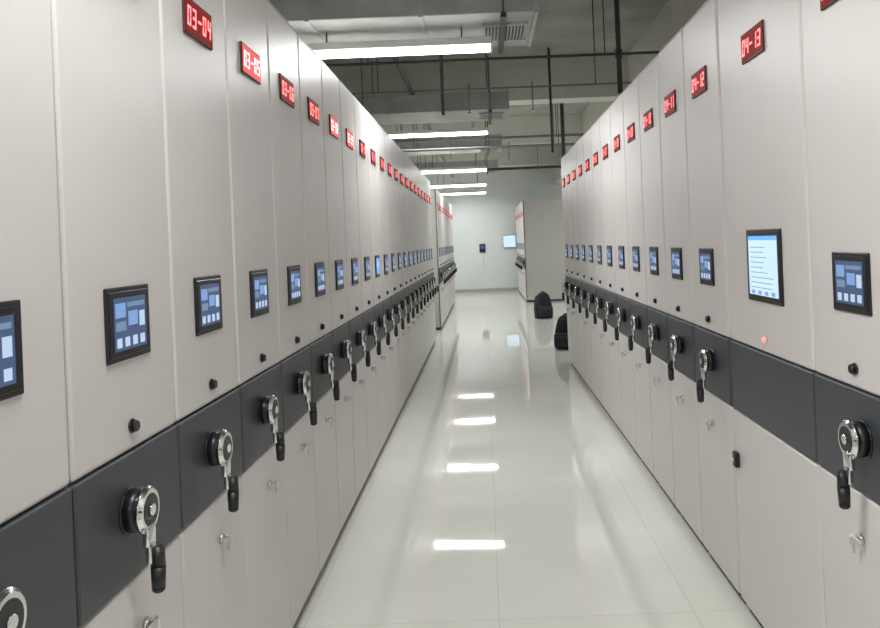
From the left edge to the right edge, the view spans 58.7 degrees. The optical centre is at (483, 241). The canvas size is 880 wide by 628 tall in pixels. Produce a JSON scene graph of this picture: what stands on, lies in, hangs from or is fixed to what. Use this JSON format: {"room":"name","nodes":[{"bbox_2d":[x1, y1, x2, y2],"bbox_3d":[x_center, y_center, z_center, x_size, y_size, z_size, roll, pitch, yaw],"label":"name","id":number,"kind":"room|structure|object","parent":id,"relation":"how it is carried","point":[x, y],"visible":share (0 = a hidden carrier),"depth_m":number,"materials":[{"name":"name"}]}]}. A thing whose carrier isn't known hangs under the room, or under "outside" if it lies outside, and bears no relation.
{"room":"archive storage room","nodes":[
{"label":"archive storage room","id":0,"kind":"room"},
{"bbox_2d":[326,0,659,177],"bbox_3d":[-0.124,-1.897,14.693,5.105,1.500,19.214,-2,0,0],"label":"pipes","id":1,"kind":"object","parent":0,"point":[618,53],"depth_m":8.59,"materials":[{"name":"black metal"}]},
{"bbox_2d":[269,0,538,53],"bbox_3d":[-1.109,-2.065,5.975,2.950,1.085,1.070,-2,0,0],"label":"air duct","id":2,"kind":"object","parent":1,"relation":"attached to","point":[509,22],"visible":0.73,"depth_m":5.57,"materials":[{"name":"grey metal"}]},
{"bbox_2d":[308,27,492,58],"bbox_3d":[-0.670,-1.487,5.830,1.464,0.195,0.100,-2,0,0],"label":"light","id":3,"kind":"object","parent":2,"relation":"attached to","point":[461,44],"visible":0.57,"depth_m":5.79,"materials":[{"name":"white plastic"}]},
{"bbox_2d":[314,44,489,58],"bbox_3d":[-0.667,-1.420,5.830,1.432,0.052,0.072,-2,0,0],"label":"diffuser","id":4,"kind":"object","parent":3,"relation":"attached to","point":[361,50],"depth_m":5.80,"materials":[{"name":"white plastic"}]},
{"bbox_2d":[482,21,527,41],"bbox_3d":[0.156,-1.607,5.975,0.340,0.022,0.480,-2,0,0],"label":"vent grille","id":5,"kind":"object","parent":2,"relation":"attached to","point":[514,30],"depth_m":5.91,"materials":[{"name":"grey metal"}]},
{"bbox_2d":[355,52,508,125],"bbox_3d":[-1.136,-2.119,10.625,2.900,0.975,1.070,-2,0,0],"label":"air duct","id":6,"kind":"object","parent":1,"relation":"attached to","point":[488,106],"visible":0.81,"depth_m":10.15,"materials":[{"name":"grey metal"}]},
{"bbox_2d":[479,112,503,119],"bbox_3d":[0.101,-1.714,10.625,0.340,0.022,0.480,-2,0,0],"label":"vent grille","id":7,"kind":"object","parent":6,"relation":"attached to","point":[482,115],"depth_m":10.58,"materials":[{"name":"grey metal"}]},
{"bbox_2d":[385,126,488,137],"bbox_3d":[-0.772,-2.153,12.500,1.654,0.935,0.100,-2,0,0],"label":"light","id":8,"kind":"object","parent":1,"relation":"attached to","point":[465,131],"visible":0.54,"depth_m":12.46,"materials":[{"name":"white plastic"}]},
{"bbox_2d":[389,131,486,137],"bbox_3d":[-0.754,-1.717,12.500,1.622,0.052,0.072,-2,0,0],"label":"diffuser","id":9,"kind":"object","parent":8,"relation":"attached to","point":[393,134],"depth_m":12.46,"materials":[{"name":"white plastic"}]},
{"bbox_2d":[393,121,501,155],"bbox_3d":[-1.136,-2.119,14.600,2.900,0.975,0.920,-2,0,0],"label":"air duct","id":10,"kind":"object","parent":1,"relation":"attached to","point":[494,142],"visible":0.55,"depth_m":14.20,"materials":[{"name":"grey metal"}]},
{"bbox_2d":[480,149,498,151],"bbox_3d":[0.101,-1.714,14.600,0.340,0.022,0.330,-2,0,0],"label":"vent grille","id":11,"kind":"object","parent":10,"relation":"attached to","point":[481,150],"depth_m":14.57,"materials":[{"name":"grey metal"}]},
{"bbox_2d":[419,155,486,173],"bbox_3d":[-0.691,-2.006,15.700,1.464,1.235,0.100,-2,0,0],"label":"light","id":12,"kind":"object","parent":1,"relation":"attached to","point":[475,168],"visible":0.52,"depth_m":15.66,"materials":[{"name":"white"}]},
{"bbox_2d":[421,169,485,173],"bbox_3d":[-0.667,-1.420,15.700,1.432,0.052,0.072,-2,0,0],"label":"diffuser","id":13,"kind":"object","parent":12,"relation":"attached to","point":[425,171],"depth_m":15.66,"materials":[{"name":"white plastic"}]},
{"bbox_2d":[414,152,497,174],"bbox_3d":[-1.136,-2.119,19.000,2.900,0.975,0.920,-2,0,0],"label":"air duct","id":14,"kind":"object","parent":1,"relation":"attached to","point":[489,163],"visible":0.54,"depth_m":18.60,"materials":[{"name":"grey metal"}]},
{"bbox_2d":[430,154,486,187],"bbox_3d":[-0.691,-2.006,19.800,1.464,1.235,0.100,-2,0,0],"label":"light","id":15,"kind":"object","parent":1,"relation":"attached to","point":[467,184],"visible":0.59,"depth_m":19.76,"materials":[{"name":"white"}]},
{"bbox_2d":[430,184,485,187],"bbox_3d":[-0.667,-1.420,19.800,1.432,0.052,0.072,-2,0,0],"label":"diffuser","id":16,"kind":"object","parent":15,"relation":"attached to","point":[431,185],"depth_m":19.76,"materials":[{"name":"white plastic"}]},
{"bbox_2d":[440,173,485,194],"bbox_3d":[-0.691,-2.006,23.000,1.464,1.235,0.100,-2,0,0],"label":"light","id":17,"kind":"object","parent":1,"relation":"attached to","point":[475,191],"visible":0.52,"depth_m":22.96,"materials":[{"name":"white"}]},
{"bbox_2d":[442,192,485,194],"bbox_3d":[-0.667,-1.420,23.000,1.432,0.052,0.072,-2,0,0],"label":"diffuser","id":18,"kind":"object","parent":17,"relation":"attached to","point":[443,193],"depth_m":22.97,"materials":[{"name":"white plastic"}]},
{"bbox_2d":[425,165,561,289],"bbox_3d":[0.077,-0.579,24.375,10.500,4.450,0.150,-2,0,0],"label":"wall","id":19,"kind":"structure","parent":0,"point":[477,219],"depth_m":24.30,"materials":[{"name":"paint"}]},
{"bbox_2d":[479,244,484,271],"bbox_3d":[-0.040,0.502,24.272,0.180,0.880,0.056,-2,0,0],"label":"control panel","id":20,"kind":"object","parent":19,"relation":"attached to","point":[481,246],"visible":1,"depth_m":24.25,"materials":[{"name":"black plastic"}]},
{"bbox_2d":[455,287,517,292],"bbox_3d":[0.060,1.499,24.294,2.000,0.100,0.012,-2,0,0],"label":"baseboard","id":21,"kind":"structure","parent":19,"relation":"attached to","point":[511,288],"depth_m":24.29,"materials":[{"name":"paint"}]},
{"bbox_2d":[503,235,515,247],"bbox_3d":[0.790,-0.022,24.270,0.400,0.380,0.061,-2,0,0],"label":"wall monitor","id":22,"kind":"object","parent":19,"relation":"attached to","point":[508,240],"visible":1,"depth_m":24.24,"materials":[{"name":"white plastic"}]},
{"bbox_2d":[321,0,668,115],"bbox_3d":[-0.009,-2.727,10.850,10.200,0.150,26.900,-2,0,0],"label":"ceiling","id":23,"kind":"structure","parent":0,"point":[564,27],"depth_m":10.16,"materials":[{"name":"grey"}]},
{"bbox_2d":[328,0,706,184],"bbox_3d":[-0.263,-2.176,10.850,5.450,0.970,26.900,-2,0,0],"label":"ceiling beams","id":24,"kind":"structure","parent":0,"point":[675,14],"depth_m":11.40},
{"bbox_2d":[293,290,761,627],"bbox_3d":[0.164,1.595,10.850,10.200,0.100,26.900,-2,0,0],"label":"floor","id":25,"kind":"structure","parent":0,"point":[501,492],"depth_m":4.40,"materials":[{"name":"tile"}]},
{"bbox_2d":[0,0,76,627],"bbox_3d":[-2.562,0.379,1.254,3.683,2.548,0.516,-2,0,0],"label":"tall cabinet","id":26,"kind":"object","parent":25,"relation":"on","point":[37,566],"visible":1,"depth_m":1.40,"materials":[{"name":"beige metal"}]},
{"bbox_2d":[49,0,182,627],"bbox_3d":[-2.562,0.379,1.771,3.683,2.548,0.516,-2,0,0],"label":"tall cabinet","id":27,"kind":"object","parent":25,"relation":"on","point":[122,442],"visible":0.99,"depth_m":1.71,"materials":[{"name":"beige metal"}]},
{"bbox_2d":[158,0,247,627],"bbox_3d":[-2.562,0.379,2.288,3.683,2.548,0.516,-2,0,0],"label":"tall cabinet","id":28,"kind":"object","parent":25,"relation":"on","point":[191,32],"visible":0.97,"depth_m":2.23,"materials":[{"name":"beige metal"}]},
{"bbox_2d":[223,0,289,627],"bbox_3d":[-2.562,0.379,2.805,3.683,2.548,0.516,-2,0,0],"label":"tall cabinet","id":29,"kind":"object","parent":25,"relation":"on","point":[259,385],"visible":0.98,"depth_m":2.75,"materials":[{"name":"beige metal"}]},
{"bbox_2d":[265,0,318,627],"bbox_3d":[-2.562,0.379,3.322,3.683,2.548,0.516,-2,0,0],"label":"tall cabinet","id":30,"kind":"object","parent":25,"relation":"on","point":[299,410],"visible":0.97,"depth_m":3.27,"materials":[{"name":"beige metal"}]},
{"bbox_2d":[297,33,339,579],"bbox_3d":[-2.562,0.379,3.839,3.683,2.548,0.516,-2,0,0],"label":"tall cabinet","id":31,"kind":"object","parent":25,"relation":"on","point":[325,389],"visible":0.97,"depth_m":3.79,"materials":[{"name":"grey metal"}]},
{"bbox_2d":[320,59,356,541],"bbox_3d":[-2.562,0.379,4.356,3.683,2.548,0.516,-2,0,0],"label":"tall cabinet","id":32,"kind":"object","parent":25,"relation":"on","point":[342,348],"visible":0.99,"depth_m":4.31,"materials":[{"name":"grey metal"}]},
{"bbox_2d":[339,80,370,498],"bbox_3d":[-2.562,0.379,4.873,3.683,2.548,0.516,-2,0,0],"label":"tall cabinet","id":33,"kind":"object","parent":25,"relation":"on","point":[355,317],"visible":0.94,"depth_m":4.83,"materials":[{"name":"grey metal"}]},
{"bbox_2d":[353,96,380,472],"bbox_3d":[-2.562,0.379,5.390,3.683,2.548,0.516,-2,0,0],"label":"tall cabinet","id":34,"kind":"object","parent":25,"relation":"on","point":[369,325],"visible":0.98,"depth_m":5.34,"materials":[{"name":"grey metal"}]},
{"bbox_2d":[365,109,389,452],"bbox_3d":[-2.562,0.379,5.907,3.683,2.548,0.516,-2,0,0],"label":"tall cabinet","id":35,"kind":"object","parent":25,"relation":"on","point":[379,316],"visible":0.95,"depth_m":5.86,"materials":[{"name":"grey metal"}]},
{"bbox_2d":[375,120,397,440],"bbox_3d":[-2.562,0.379,6.424,3.683,2.548,0.516,-2,0,0],"label":"tall cabinet","id":36,"kind":"object","parent":25,"relation":"on","point":[389,313],"visible":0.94,"depth_m":6.38,"materials":[{"name":"grey metal"}]},
{"bbox_2d":[384,130,403,424],"bbox_3d":[-2.562,0.379,6.941,3.683,2.548,0.516,-2,0,0],"label":"tall cabinet","id":37,"kind":"object","parent":25,"relation":"on","point":[387,139],"visible":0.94,"depth_m":6.90,"materials":[{"name":"grey metal"}]},
{"bbox_2d":[391,138,409,412],"bbox_3d":[-2.562,0.379,7.458,3.683,2.548,0.516,-2,0,0],"label":"tall cabinet","id":38,"kind":"object","parent":25,"relation":"on","point":[400,292],"visible":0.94,"depth_m":7.42,"materials":[{"name":"grey metal"}]},
{"bbox_2d":[397,145,414,395],"bbox_3d":[-2.562,0.379,7.975,3.683,2.548,0.516,-2,0,0],"label":"tall cabinet","id":39,"kind":"object","parent":25,"relation":"on","point":[407,297],"visible":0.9,"depth_m":7.93,"materials":[{"name":"grey metal"}]},
{"bbox_2d":[403,152,418,385],"bbox_3d":[-2.562,0.379,8.492,3.683,2.548,0.516,-2,0,0],"label":"tall cabinet","id":40,"kind":"object","parent":25,"relation":"on","point":[405,158],"visible":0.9,"depth_m":8.44,"materials":[{"name":"grey metal"}]},
{"bbox_2d":[407,156,422,377],"bbox_3d":[-2.562,0.379,9.009,3.683,2.548,0.516,-2,0,0],"label":"tall cabinet","id":41,"kind":"object","parent":25,"relation":"on","point":[416,319],"visible":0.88,"depth_m":8.96,"materials":[{"name":"grey metal"}]},
{"bbox_2d":[412,162,425,369],"bbox_3d":[-2.562,0.379,9.526,3.683,2.548,0.516,-2,0,0],"label":"tall cabinet","id":42,"kind":"object","parent":25,"relation":"on","point":[418,281],"visible":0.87,"depth_m":9.48,"materials":[{"name":"grey metal"}]},
{"bbox_2d":[416,166,428,361],"bbox_3d":[-2.562,0.379,10.043,3.683,2.548,0.516,-2,0,0],"label":"tall cabinet","id":43,"kind":"object","parent":25,"relation":"on","point":[423,310],"visible":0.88,"depth_m":10.00,"materials":[{"name":"grey metal"}]},
{"bbox_2d":[419,170,431,355],"bbox_3d":[-2.562,0.379,10.560,3.683,2.548,0.516,-2,0,0],"label":"tall cabinet","id":44,"kind":"object","parent":25,"relation":"on","point":[420,172],"visible":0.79,"depth_m":10.51,"materials":[{"name":"grey metal"}]},
{"bbox_2d":[422,173,433,351],"bbox_3d":[-2.562,0.379,11.077,3.683,2.548,0.516,-2,0,0],"label":"tall cabinet","id":45,"kind":"object","parent":25,"relation":"on","point":[423,175],"visible":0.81,"depth_m":11.03,"materials":[{"name":"grey metal"}]},
{"bbox_2d":[425,176,435,345],"bbox_3d":[-2.562,0.379,11.594,3.683,2.548,0.516,-2,0,0],"label":"tall cabinet","id":46,"kind":"object","parent":25,"relation":"on","point":[426,179],"visible":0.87,"depth_m":11.54,"materials":[{"name":"grey metal"}]},
{"bbox_2d":[428,180,437,341],"bbox_3d":[-2.562,0.379,12.111,3.683,2.548,0.516,-2,0,0],"label":"tall cabinet","id":47,"kind":"object","parent":25,"relation":"on","point":[429,195],"visible":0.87,"depth_m":12.07,"materials":[{"name":"grey metal"}]},
{"bbox_2d":[430,188,444,329],"bbox_3d":[-2.562,0.379,14.250,3.683,2.548,0.516,-2,0,0],"label":"tall cabinet","id":48,"kind":"object","parent":25,"relation":"on","point":[438,274],"visible":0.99,"depth_m":14.00,"materials":[{"name":"grey metal"}]},
{"bbox_2d":[438,191,446,323],"bbox_3d":[-2.562,0.379,14.767,3.683,2.548,0.516,-2,0,0],"label":"tall cabinet","id":49,"kind":"object","parent":25,"relation":"on","point":[441,267],"visible":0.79,"depth_m":14.72,"materials":[{"name":"grey metal"}]},
{"bbox_2d":[439,192,447,319],"bbox_3d":[-2.562,0.379,15.284,3.683,2.548,0.516,-2,0,0],"label":"tall cabinet","id":50,"kind":"object","parent":25,"relation":"on","point":[444,286],"visible":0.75,"depth_m":15.24,"materials":[{"name":"grey metal"}]},
{"bbox_2d":[441,194,448,317],"bbox_3d":[-2.562,0.379,15.801,3.683,2.548,0.516,-2,0,0],"label":"tall cabinet","id":51,"kind":"object","parent":25,"relation":"on","point":[441,194],"visible":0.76,"depth_m":15.75,"materials":[{"name":"grey metal"}]},
{"bbox_2d":[442,195,449,315],"bbox_3d":[-2.562,0.379,16.318,3.683,2.548,0.516,-2,0,0],"label":"tall cabinet","id":52,"kind":"object","parent":25,"relation":"on","point":[442,195],"visible":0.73,"depth_m":16.27,"materials":[{"name":"grey metal"}]},
{"bbox_2d":[444,198,450,313],"bbox_3d":[-2.562,0.379,16.835,3.683,2.548,0.516,-2,0,0],"label":"tall cabinet","id":53,"kind":"object","parent":25,"relation":"on","point":[444,198],"visible":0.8,"depth_m":16.78,"materials":[{"name":"grey metal"}]},
{"bbox_2d":[445,199,451,311],"bbox_3d":[-2.562,0.379,17.352,3.683,2.548,0.516,-2,0,0],"label":"tall cabinet","id":54,"kind":"object","parent":25,"relation":"on","point":[445,199],"visible":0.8,"depth_m":17.30,"materials":[{"name":"grey metal"}]},
{"bbox_2d":[446,200,452,308],"bbox_3d":[-2.562,0.379,17.869,3.683,2.548,0.516,-2,0,0],"label":"tall cabinet","id":55,"kind":"object","parent":25,"relation":"on","point":[446,200],"visible":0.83,"depth_m":17.81,"materials":[{"name":"grey metal"}]},
{"bbox_2d":[447,201,453,309],"bbox_3d":[-2.562,0.379,18.386,3.683,2.548,0.516,-2,0,0],"label":"tall cabinet","id":56,"kind":"object","parent":25,"relation":"on","point":[447,201],"visible":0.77,"depth_m":18.33,"materials":[{"name":"grey metal"}]},
{"bbox_2d":[448,202,454,307],"bbox_3d":[-2.562,0.379,18.903,3.683,2.548,0.516,-2,0,0],"label":"tall cabinet","id":57,"kind":"object","parent":25,"relation":"on","point":[448,202],"visible":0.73,"depth_m":18.85,"materials":[{"name":"grey metal"}]},
{"bbox_2d":[449,203,455,305],"bbox_3d":[-2.562,0.379,19.420,3.683,2.548,0.516,-2,0,0],"label":"tall cabinet","id":58,"kind":"object","parent":25,"relation":"on","point":[449,203],"visible":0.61,"depth_m":19.37,"materials":[{"name":"grey metal"}]},
{"bbox_2d":[450,204,455,303],"bbox_3d":[-2.562,0.379,19.937,3.683,2.548,0.516,-2,0,0],"label":"tall cabinet","id":59,"kind":"object","parent":25,"relation":"on","point":[450,204],"visible":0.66,"depth_m":19.89,"materials":[{"name":"grey metal"}]},
{"bbox_2d":[451,206,456,293],"bbox_3d":[-2.562,0.379,20.454,3.683,2.548,0.516,-2,0,0],"label":"tall cabinet","id":60,"kind":"object","parent":25,"relation":"on","point":[451,206],"visible":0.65,"depth_m":20.41,"materials":[{"name":"grey metal"}]},
{"bbox_2d":[515,208,518,288],"bbox_3d":[2.762,0.165,23.550,3.683,2.548,0.539,-2,0,0],"label":"tall cabinet","id":61,"kind":"object","parent":25,"relation":"on","point":[515,208],"visible":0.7,"depth_m":23.51,"materials":[{"name":"grey metal"}]},
{"bbox_2d":[516,207,520,292],"bbox_3d":[2.762,0.165,23.010,3.683,2.548,0.539,-2,0,0],"label":"tall cabinet","id":62,"kind":"object","parent":25,"relation":"on","point":[516,207],"visible":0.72,"depth_m":22.97,"materials":[{"name":"grey metal"}]},
{"bbox_2d":[517,206,520,291],"bbox_3d":[2.762,0.165,22.470,3.683,2.548,0.539,-2,0,0],"label":"tall cabinet","id":63,"kind":"object","parent":25,"relation":"on","point":[517,206],"visible":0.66,"depth_m":22.40,"materials":[{"name":"grey metal"}]},
{"bbox_2d":[517,208,521,293],"bbox_3d":[2.762,0.165,21.930,3.683,2.548,0.539,-2,0,0],"label":"tall cabinet","id":64,"kind":"object","parent":25,"relation":"on","point":[518,208],"visible":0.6,"depth_m":21.87,"materials":[{"name":"grey metal"}]},
{"bbox_2d":[518,205,523,296],"bbox_3d":[2.762,0.165,21.390,3.683,2.548,0.539,-2,0,0],"label":"tall cabinet","id":65,"kind":"object","parent":25,"relation":"on","point":[518,205],"visible":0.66,"depth_m":21.34,"materials":[{"name":"grey metal"}]},
{"bbox_2d":[519,204,523,295],"bbox_3d":[2.762,0.165,20.850,3.683,2.548,0.539,-2,0,0],"label":"tall cabinet","id":66,"kind":"object","parent":25,"relation":"on","point":[519,204],"visible":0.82,"depth_m":20.80,"materials":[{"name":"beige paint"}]},
{"bbox_2d":[520,202,525,299],"bbox_3d":[2.762,0.165,20.310,3.683,2.548,0.539,-2,0,0],"label":"tall cabinet","id":67,"kind":"object","parent":25,"relation":"on","point":[520,202],"visible":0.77,"depth_m":20.26,"materials":[{"name":"grey metal"}]},
{"bbox_2d":[521,200,564,301],"bbox_3d":[2.762,0.165,19.770,3.683,2.548,0.539,-2,0,0],"label":"tall cabinet","id":68,"kind":"object","parent":25,"relation":"on","point":[543,261],"visible":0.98,"depth_m":19.51,"materials":[{"name":"grey metal"}]},
{"bbox_2d":[534,291,552,318],"bbox_3d":[1.175,1.233,15.386,0.354,0.541,0.363,-2,0,-17],"label":"backpack","id":69,"kind":"object","parent":25,"relation":"on","point":[543,308],"visible":1,"depth_m":15.30,"materials":[{"name":"black fabric"}]},
{"bbox_2d":[554,313,567,348],"bbox_3d":[1.155,1.251,10.988,0.332,0.507,0.340,-2,0,29],"label":"backpack","id":70,"kind":"object","parent":25,"relation":"on","point":[561,331],"visible":0.54,"depth_m":10.90,"materials":[{"name":"black fabric"}]},
{"bbox_2d":[560,154,576,369],"bbox_3d":[2.762,0.165,9.450,3.683,2.548,0.570,-2,0,0],"label":"tall cabinet","id":71,"kind":"object","parent":25,"relation":"on","point":[566,279],"visible":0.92,"depth_m":9.40,"materials":[{"name":"grey metal"}]},
{"bbox_2d":[565,148,581,376],"bbox_3d":[2.762,0.165,8.895,3.683,2.548,0.539,-2,0,0],"label":"tall cabinet","id":72,"kind":"object","parent":25,"relation":"on","point":[572,284],"visible":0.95,"depth_m":8.85,"materials":[{"name":"grey metal"}]},
{"bbox_2d":[571,143,588,386],"bbox_3d":[2.762,0.165,8.355,3.683,2.548,0.539,-2,0,0],"label":"tall cabinet","id":73,"kind":"object","parent":25,"relation":"on","point":[574,174],"visible":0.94,"depth_m":8.31,"materials":[{"name":"grey metal"}]},
{"bbox_2d":[576,135,595,396],"bbox_3d":[2.762,0.165,7.815,3.683,2.548,0.539,-2,0,0],"label":"tall cabinet","id":74,"kind":"object","parent":25,"relation":"on","point":[579,144],"visible":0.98,"depth_m":7.77,"materials":[{"name":"grey metal"}]},
{"bbox_2d":[583,127,604,408],"bbox_3d":[2.762,0.165,7.275,3.683,2.548,0.539,-2,0,0],"label":"tall cabinet","id":75,"kind":"object","parent":25,"relation":"on","point":[592,295],"visible":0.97,"depth_m":7.23,"materials":[{"name":"grey metal"}]},
{"bbox_2d":[591,117,614,422],"bbox_3d":[2.762,0.165,6.735,3.683,2.548,0.539,-2,0,0],"label":"tall cabinet","id":76,"kind":"object","parent":25,"relation":"on","point":[600,302],"visible":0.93,"depth_m":6.69,"materials":[{"name":"grey metal"}]},
{"bbox_2d":[599,106,626,439],"bbox_3d":[2.762,0.165,6.195,3.683,2.548,0.539,-2,0,0],"label":"tall cabinet","id":77,"kind":"object","parent":25,"relation":"on","point":[611,307],"visible":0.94,"depth_m":6.15,"materials":[{"name":"grey metal"}]},
{"bbox_2d":[610,92,640,458],"bbox_3d":[2.762,0.165,5.655,3.683,2.548,0.539,-2,0,0],"label":"tall cabinet","id":78,"kind":"object","parent":25,"relation":"on","point":[616,108],"visible":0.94,"depth_m":5.60,"materials":[{"name":"grey metal"}]},
{"bbox_2d":[623,76,658,482],"bbox_3d":[2.762,0.165,5.115,3.683,2.548,0.539,-2,0,0],"label":"tall cabinet","id":79,"kind":"object","parent":25,"relation":"on","point":[632,137],"visible":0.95,"depth_m":5.07,"materials":[{"name":"grey metal"}]},
{"bbox_2d":[638,54,680,513],"bbox_3d":[2.762,0.165,4.575,3.683,2.548,0.539,-2,0,0],"label":"tall cabinet","id":80,"kind":"object","parent":25,"relation":"on","point":[657,350],"visible":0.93,"depth_m":4.52,"materials":[{"name":"grey metal"}]},
{"bbox_2d":[658,28,708,551],"bbox_3d":[2.762,0.165,4.035,3.683,2.548,0.539,-2,0,0],"label":"tall cabinet","id":81,"kind":"object","parent":25,"relation":"on","point":[681,363],"visible":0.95,"depth_m":3.98,"materials":[{"name":"grey metal"}]},
{"bbox_2d":[683,0,745,603],"bbox_3d":[2.762,0.165,3.495,3.683,2.548,0.539,-2,0,0],"label":"tall cabinet","id":82,"kind":"object","parent":25,"relation":"on","point":[712,332],"visible":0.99,"depth_m":3.43,"materials":[{"name":"grey metal"}]},
{"bbox_2d":[717,0,825,627],"bbox_3d":[2.792,0.164,2.800,3.624,2.548,0.819,-2,0,0],"label":"tall cabinet","id":83,"kind":"object","parent":25,"relation":"on","point":[775,455],"visible":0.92,"depth_m":2.72,"materials":[{"name":"beige metal"}]},
{"bbox_2d":[801,0,879,627],"bbox_3d":[2.762,0.165,2.120,3.683,2.548,0.539,-2,0,0],"label":"tall cabinet","id":84,"kind":"object","parent":25,"relation":"on","point":[841,38],"visible":1,"depth_m":2.14,"materials":[{"name":"beige metal"}]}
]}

